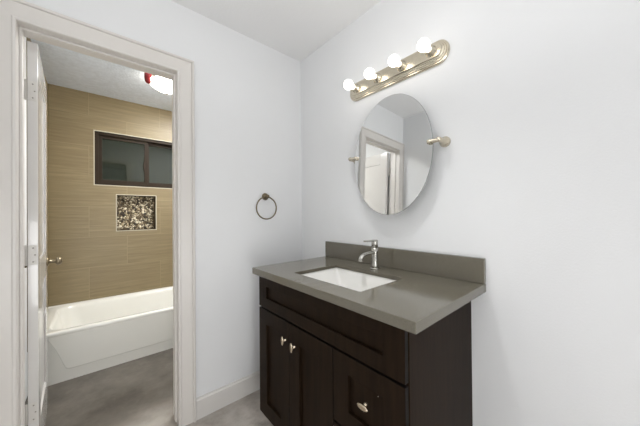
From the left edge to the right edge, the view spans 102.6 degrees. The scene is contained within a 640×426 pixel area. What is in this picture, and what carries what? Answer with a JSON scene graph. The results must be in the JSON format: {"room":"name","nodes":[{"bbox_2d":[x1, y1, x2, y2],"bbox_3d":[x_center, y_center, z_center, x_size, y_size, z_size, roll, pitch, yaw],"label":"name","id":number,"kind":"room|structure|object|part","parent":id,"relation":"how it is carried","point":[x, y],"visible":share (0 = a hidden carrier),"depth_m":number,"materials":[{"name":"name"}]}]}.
{"room":"bathroom","nodes":[
{"label":"bathroom","id":0,"kind":"room"},
{"bbox_2d":[24,37,47,400],"bbox_3d":[-2.039,0.013,1.689,0.162,2.452,1.680,0,0,-41],"label":"wall","id":1,"kind":"structure","parent":0,"point":[26,39],"depth_m":1.72,"materials":[{"name":"paint"}]},
{"bbox_2d":[48,84,172,306],"bbox_3d":[-1.997,0.019,2.969,1.600,2.452,0.200,0,0,-41],"label":"wall","id":2,"kind":"structure","parent":0,"point":[99,261],"depth_m":2.58,"materials":[{"name":"tile"}]},
{"bbox_2d":[93,130,171,188],"bbox_3d":[-1.948,-0.563,2.892,0.918,0.561,0.015,0,0,-41],"label":"trim","id":3,"kind":"structure","parent":2,"relation":"attached to","point":[93,130],"depth_m":2.67,"materials":[{"name":"tile"}]},
{"bbox_2d":[95,131,171,187],"bbox_3d":[-1.983,-0.563,2.933,0.902,0.545,0.102,0,0,-41],"label":"window","id":4,"kind":"structure","parent":2,"relation":"in","point":[120,160],"depth_m":2.83,"materials":[{"name":"brown metal"}]},
{"bbox_3d":[-2.136,-0.562,2.788,0.426,0.489,0.026,0,0,-41],"label":"sash","id":5,"kind":"part","parent":4,"relation":"part of","materials":[{"name":"brown metal"}]},
{"bbox_3d":[-2.136,-0.562,2.788,0.366,0.429,0.004,0,0,-41],"label":"pane","id":6,"kind":"part","parent":4,"relation":"part of","materials":[{"name":"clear glass"}]},
{"bbox_3d":[-1.841,-0.563,3.083,0.436,0.489,0.026,0,0,-41],"label":"sash","id":7,"kind":"part","parent":4,"relation":"part of","materials":[{"name":"brown metal"}]},
{"bbox_3d":[-1.841,-0.563,3.083,0.376,0.429,0.004,0,0,-41],"label":"pane","id":8,"kind":"part","parent":4,"relation":"part of","materials":[{"name":"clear glass"}]},
{"bbox_2d":[116,194,156,230],"bbox_3d":[-2.048,-0.002,2.855,0.364,0.392,0.102,0,0,-41],"label":"shower niche","id":9,"kind":"object","parent":2,"relation":"attached to","point":[133,212],"visible":0.99,"depth_m":2.88,"materials":[{"name":"tile"}]},
{"bbox_2d":[25,348,272,425],"bbox_3d":[-0.302,1.271,1.014,1.900,0.100,5.350,0,0,-41],"label":"floor","id":10,"kind":"structure","parent":0,"point":[137,392],"depth_m":1.68,"materials":[{"name":"concrete"}]},
{"bbox_2d":[47,286,172,385],"bbox_3d":[-1.697,1.052,2.565,1.516,0.378,0.780,0,0,-41],"label":"bathtub","id":11,"kind":"object","parent":10,"relation":"on","point":[88,336],"visible":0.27,"depth_m":2.15,"materials":[{"name":"ceramic"}]},
{"bbox_3d":[-1.444,1.028,2.272,1.358,0.258,0.006,0,0,-41],"label":"apron panel","id":12,"kind":"part","parent":11,"relation":"part of","materials":[{"name":"ceramic"}]},
{"bbox_2d":[259,276,472,425],"bbox_3d":[0.149,0.778,1.276,0.566,0.881,0.919,0,0,-41],"label":"vanity cabinet","id":13,"kind":"object","parent":10,"relation":"on","point":[323,363],"visible":0.96,"depth_m":0.99,"materials":[{"name":"brown wood"}]},
{"bbox_3d":[-0.240,0.820,1.345,0.019,0.584,0.298,0,0,-41],"label":"cabinet door","id":14,"kind":"part","parent":13,"relation":"part of","materials":[{"name":"brown wood"}]},
{"bbox_3d":[-0.178,0.617,1.240,0.024,0.045,0.019,0,0,-41],"label":"knob","id":15,"kind":"part","parent":13,"relation":"part of","materials":[{"name":"silver metal"}]},
{"bbox_3d":[-0.129,0.620,1.182,0.024,0.045,0.019,0,0,-41],"label":"knob","id":16,"kind":"part","parent":13,"relation":"part of","materials":[{"name":"silver metal"}]},
{"bbox_3d":[-0.043,0.817,1.117,0.019,0.584,0.300,0,0,-41],"label":"cabinet door","id":17,"kind":"part","parent":13,"relation":"part of","materials":[{"name":"brown wood"}]},
{"bbox_3d":[-0.041,0.429,1.114,0.019,0.176,0.915,0,0,-41],"label":"false drawer","id":18,"kind":"part","parent":13,"relation":"part of","materials":[{"name":"brown wood"}]},
{"bbox_3d":[0.146,0.651,0.865,0.024,0.020,0.047,0,0,-41],"label":"knob","id":19,"kind":"part","parent":13,"relation":"part of","materials":[{"name":"silver metal"}]},
{"bbox_2d":[252,241,485,333],"bbox_3d":[0.154,0.266,1.261,0.575,0.141,0.988,0,0,-41],"label":"countertop","id":20,"kind":"structure","parent":13,"relation":"on","point":[428,287],"depth_m":1.09,"materials":[{"name":"grey stone"}]},
{"bbox_2d":[300,268,395,290],"bbox_3d":[0.123,0.383,1.241,0.340,0.130,0.476,0,0,-41],"label":"sink basin","id":21,"kind":"object","parent":20,"relation":"in","point":[353,280],"visible":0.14,"depth_m":1.40,"materials":[{"name":"ceramic"}]},
{"bbox_2d":[358,240,379,269],"bbox_3d":[0.254,0.222,1.347,0.154,0.157,0.052,0,0,-41],"label":"faucet","id":22,"kind":"object","parent":20,"relation":"on","point":[374,243],"visible":1,"depth_m":1.36,"materials":[{"name":"silver metal"}]},
{"bbox_3d":[0.242,0.226,1.337,0.122,0.046,0.024,0,0,-41],"label":"spout","id":23,"kind":"part","parent":22,"relation":"part of","materials":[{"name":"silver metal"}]},
{"bbox_3d":[0.158,0.660,0.884,0.019,0.275,0.310,0,0,-41],"label":"drawer","id":24,"kind":"part","parent":13,"relation":"part of","materials":[{"name":"brown wood"}]},
{"bbox_3d":[0.464,0.774,0.949,0.519,0.881,0.014,0,0,-41],"label":"panel","id":25,"kind":"part","parent":13,"relation":"part of","materials":[{"name":"brown wood"}]},
{"bbox_2d":[24,0,301,397],"bbox_3d":[-0.850,0.008,1.528,1.750,2.440,0.120,0,0,-41],"label":"wall","id":26,"kind":"structure","parent":0,"point":[247,92],"depth_m":1.68,"materials":[{"name":"white paint"}]},
{"bbox_2d":[24,41,62,425],"bbox_3d":[-1.545,0.212,1.388,0.174,2.018,0.586,0,0,-41],"label":"door","id":27,"kind":"structure","parent":26,"relation":"in","point":[37,261],"depth_m":1.20,"materials":[{"name":"paint"}]},
{"bbox_3d":[-1.543,-0.217,1.403,0.018,0.900,0.375,0,0,-44],"label":"panel","id":28,"kind":"part","parent":27,"relation":"part of","materials":[{"name":"paint"}]},
{"bbox_3d":[-1.535,0.693,1.398,0.018,0.640,0.375,0,0,-44],"label":"panel","id":29,"kind":"part","parent":27,"relation":"part of","materials":[{"name":"paint"}]},
{"bbox_3d":[-1.695,0.300,1.562,0.174,0.062,0.064,0,0,-41],"label":"knob","id":30,"kind":"part","parent":27,"relation":"part of","materials":[{"name":"silver metal"}]},
{"bbox_2d":[0,0,195,425],"bbox_3d":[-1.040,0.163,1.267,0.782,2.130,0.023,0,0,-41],"label":"trim","id":31,"kind":"structure","parent":26,"relation":"attached to","point":[11,11],"depth_m":1.16,"materials":[{"name":"white paint"}]},
{"bbox_2d":[172,121,173,401],"bbox_3d":[-1.109,0.174,1.391,0.684,2.110,0.014,0,0,-41],"label":"trim","id":32,"kind":"structure","parent":26,"relation":"attached to","point":[172,121],"depth_m":1.57,"materials":[{"name":"white paint"}]},
{"bbox_2d":[196,370,259,420],"bbox_3d":[-0.437,1.164,1.782,0.799,0.124,0.015,0,0,-41],"label":"baseboard","id":33,"kind":"structure","parent":26,"relation":"attached to","point":[208,403],"depth_m":1.63,"materials":[{"name":"paint"}]},
{"bbox_2d":[256,193,276,219],"bbox_3d":[-0.389,-0.048,1.818,0.165,0.190,0.046,0,0,-41],"label":"towel ring","id":34,"kind":"object","parent":26,"relation":"attached to","point":[265,196],"visible":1,"depth_m":1.82,"materials":[{"name":"silver metal"}]},
{"bbox_2d":[30,0,380,110],"bbox_3d":[-0.323,-1.280,1.028,1.900,0.122,5.350,0,0,-41],"label":"ceiling","id":35,"kind":"structure","parent":0,"point":[296,29],"depth_m":1.76,"materials":[{"name":"white paint"}]},
{"bbox_2d":[144,72,151,83],"bbox_3d":[-1.488,-1.167,2.214,0.060,0.096,0.060,0,0,-41],"label":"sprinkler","id":36,"kind":"object","parent":35,"relation":"attached to","point":[147,76],"visible":0.8,"depth_m":2.19,"materials":[{"name":"red metal"}]},
{"bbox_2d":[151,75,171,94],"bbox_3d":[-1.388,-1.143,2.320,0.278,0.144,0.278,0,0,-41],"label":"ceiling lamp","id":37,"kind":"object","parent":35,"relation":"attached to","point":[164,85],"visible":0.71,"depth_m":2.24,"materials":[{"name":"white glass"}]},
{"bbox_2d":[301,0,639,425],"bbox_3d":[0.349,-0.009,1.593,0.150,2.455,5.350,0,0,-41],"label":"wall","id":38,"kind":"structure","parent":0,"point":[537,102],"depth_m":0.98,"materials":[{"name":"white paint"}]},
{"bbox_2d":[344,38,449,101],"bbox_3d":[0.347,-0.761,1.373,0.136,0.112,0.615,0,0,-41],"label":"vanity light","id":39,"kind":"object","parent":38,"relation":"attached to","point":[428,56],"visible":1,"depth_m":1.32,"materials":[{"name":"silver metal"}]},
{"bbox_3d":[0.172,-0.761,1.528,0.074,0.057,0.057,0,0,-41],"label":"bulb","id":40,"kind":"part","parent":39,"relation":"part of","materials":[{"name":"white glass"}]},
{"bbox_2d":[351,84,358,92],"bbox_3d":[0.209,-0.762,1.560,0.028,0.052,0.052,0,0,-41],"label":"socket","id":41,"kind":"object","parent":39,"relation":"attached to","point":[355,89],"depth_m":1.55,"materials":[{"name":"gold metal"}]},
{"bbox_3d":[0.274,-0.763,1.410,0.074,0.057,0.057,0,0,-41],"label":"bulb","id":42,"kind":"part","parent":39,"relation":"part of","materials":[{"name":"white glass"}]},
{"bbox_2d":[372,73,380,82],"bbox_3d":[0.311,-0.763,1.442,0.028,0.052,0.052,0,0,-41],"label":"socket","id":43,"kind":"object","parent":39,"relation":"attached to","point":[377,77],"depth_m":1.43,"materials":[{"name":"gold metal"}]},
{"bbox_3d":[0.375,-0.764,1.293,0.074,0.057,0.057,0,0,-41],"label":"bulb","id":44,"kind":"part","parent":39,"relation":"part of","materials":[{"name":"white glass"}]},
{"bbox_2d":[396,60,405,70],"bbox_3d":[0.412,-0.764,1.325,0.028,0.052,0.052,0,0,-41],"label":"socket","id":45,"kind":"object","parent":39,"relation":"attached to","point":[401,66],"depth_m":1.32,"materials":[{"name":"gold metal"}]},
{"bbox_3d":[0.477,-0.766,1.175,0.074,0.057,0.057,0,0,-41],"label":"bulb","id":46,"kind":"part","parent":39,"relation":"part of","materials":[{"name":"white glass"}]},
{"bbox_2d":[425,45,435,56],"bbox_3d":[0.514,-0.766,1.207,0.028,0.052,0.052,0,0,-41],"label":"socket","id":47,"kind":"object","parent":39,"relation":"attached to","point":[431,52],"depth_m":1.20,"materials":[{"name":"gold metal"}]},
{"bbox_2d":[348,94,450,214],"bbox_3d":[0.380,-0.310,1.382,0.078,0.639,0.590,0,0,-41],"label":"wall mirror","id":48,"kind":"object","parent":38,"relation":"attached to","point":[392,160],"visible":1,"depth_m":1.34,"materials":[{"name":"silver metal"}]},
{"bbox_2d":[325,241,485,283],"bbox_3d":[0.364,0.248,1.443,0.020,0.105,0.986,0,0,-41],"label":"backsplash","id":49,"kind":"structure","parent":38,"relation":"attached to","point":[471,269],"depth_m":1.27,"materials":[{"name":"grey stone"}]}
]}

